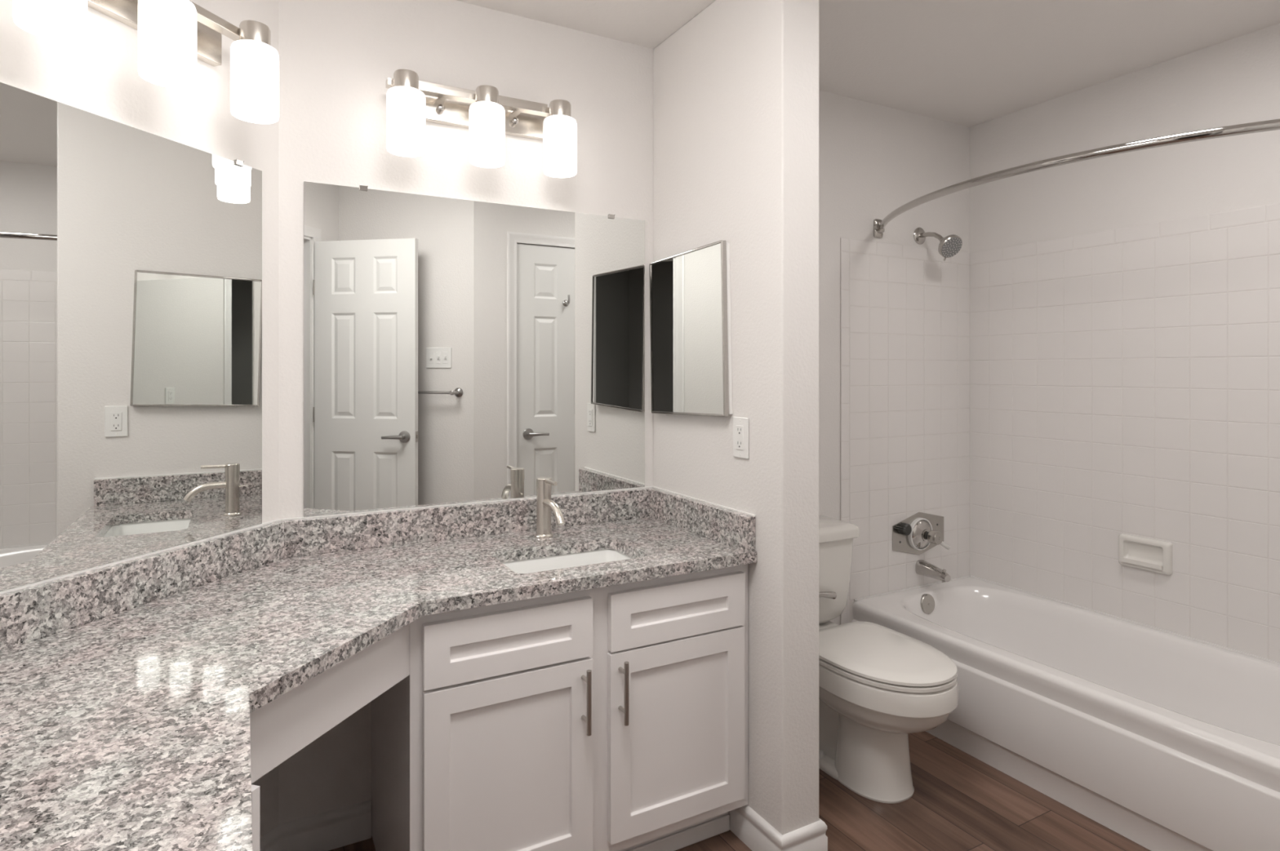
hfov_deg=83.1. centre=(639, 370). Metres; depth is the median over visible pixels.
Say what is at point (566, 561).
sink
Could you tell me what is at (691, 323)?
medicine cabinet
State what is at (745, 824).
baseboard
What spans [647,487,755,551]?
backsplash
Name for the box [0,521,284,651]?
backsplash
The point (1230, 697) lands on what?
basin
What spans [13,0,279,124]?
vanity light
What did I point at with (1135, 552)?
soap dish
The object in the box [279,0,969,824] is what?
wall
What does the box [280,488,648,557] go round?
backsplash
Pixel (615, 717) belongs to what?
vanity cabinet
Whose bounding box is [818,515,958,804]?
toilet
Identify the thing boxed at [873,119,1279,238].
shower curtain rod
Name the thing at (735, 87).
wall partition
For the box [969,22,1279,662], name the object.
wall
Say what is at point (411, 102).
vanity light
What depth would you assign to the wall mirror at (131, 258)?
1.48 m
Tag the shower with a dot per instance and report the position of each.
(949, 246)
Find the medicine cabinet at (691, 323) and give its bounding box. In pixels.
[648,240,732,417]
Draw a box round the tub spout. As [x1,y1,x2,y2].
[915,560,951,582]
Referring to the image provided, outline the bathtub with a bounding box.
[851,575,1279,850]
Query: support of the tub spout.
attached to the wall at (894, 315)
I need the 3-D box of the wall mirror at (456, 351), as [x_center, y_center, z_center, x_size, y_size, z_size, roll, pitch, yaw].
[-0.443,-0.062,2.192,1.048,0.910,0.011,0,0,-29]
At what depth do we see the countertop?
1.36 m
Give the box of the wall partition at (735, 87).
[653,0,818,835]
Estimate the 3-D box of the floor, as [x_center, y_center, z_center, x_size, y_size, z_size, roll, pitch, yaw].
[0.128,1.329,0.614,3.609,0.050,6.351,0,0,30]
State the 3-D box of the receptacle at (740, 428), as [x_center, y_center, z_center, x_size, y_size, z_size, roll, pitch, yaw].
[0.280,0.187,2.023,0.003,0.067,0.034,0,0,-29]
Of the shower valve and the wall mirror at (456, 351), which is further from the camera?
the shower valve
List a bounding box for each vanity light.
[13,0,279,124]
[385,69,577,177]
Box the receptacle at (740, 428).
[736,425,743,450]
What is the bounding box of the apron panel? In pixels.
[249,623,409,783]
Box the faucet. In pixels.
[534,476,564,538]
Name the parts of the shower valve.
volume knob, knob, lever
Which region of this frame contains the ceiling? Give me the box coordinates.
[456,0,1279,127]
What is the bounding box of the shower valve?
[892,512,951,555]
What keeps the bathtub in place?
on the floor
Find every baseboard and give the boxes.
[259,800,371,850]
[728,804,827,850]
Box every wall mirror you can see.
[0,82,262,591]
[303,181,644,517]
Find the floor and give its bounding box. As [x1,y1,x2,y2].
[328,731,1151,850]
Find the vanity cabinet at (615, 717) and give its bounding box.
[371,564,748,850]
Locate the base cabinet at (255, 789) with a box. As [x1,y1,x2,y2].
[251,784,259,850]
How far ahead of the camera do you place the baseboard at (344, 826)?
1.96 m
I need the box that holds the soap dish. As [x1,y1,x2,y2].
[1118,533,1172,575]
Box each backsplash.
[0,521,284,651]
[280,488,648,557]
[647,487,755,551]
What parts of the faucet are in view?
handle, spout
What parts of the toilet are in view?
flush lever, tank, tank lid, seat, lid, bowl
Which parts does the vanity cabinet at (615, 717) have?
drawer, cabinet door, bar handle, bar handle, cabinet door, drawer, shoe moulding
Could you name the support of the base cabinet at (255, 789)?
on the floor
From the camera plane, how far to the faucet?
2.12 m
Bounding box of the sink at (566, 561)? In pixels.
[502,549,632,573]
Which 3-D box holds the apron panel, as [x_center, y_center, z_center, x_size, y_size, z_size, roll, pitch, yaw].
[-0.570,0.589,1.343,0.018,0.134,0.456,0,0,16]
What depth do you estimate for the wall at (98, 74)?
1.68 m
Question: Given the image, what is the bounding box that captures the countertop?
[0,486,757,850]
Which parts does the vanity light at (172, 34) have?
lamp shade, lamp shade, lamp shade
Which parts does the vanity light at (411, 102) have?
lamp shade, lamp shade, lamp shade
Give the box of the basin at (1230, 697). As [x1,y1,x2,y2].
[858,577,1279,758]
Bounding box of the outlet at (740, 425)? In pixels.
[733,417,748,459]
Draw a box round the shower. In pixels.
[913,227,962,261]
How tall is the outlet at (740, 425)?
0.114 m
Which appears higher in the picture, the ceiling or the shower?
the ceiling
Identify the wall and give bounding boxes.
[0,0,279,839]
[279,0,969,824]
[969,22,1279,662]

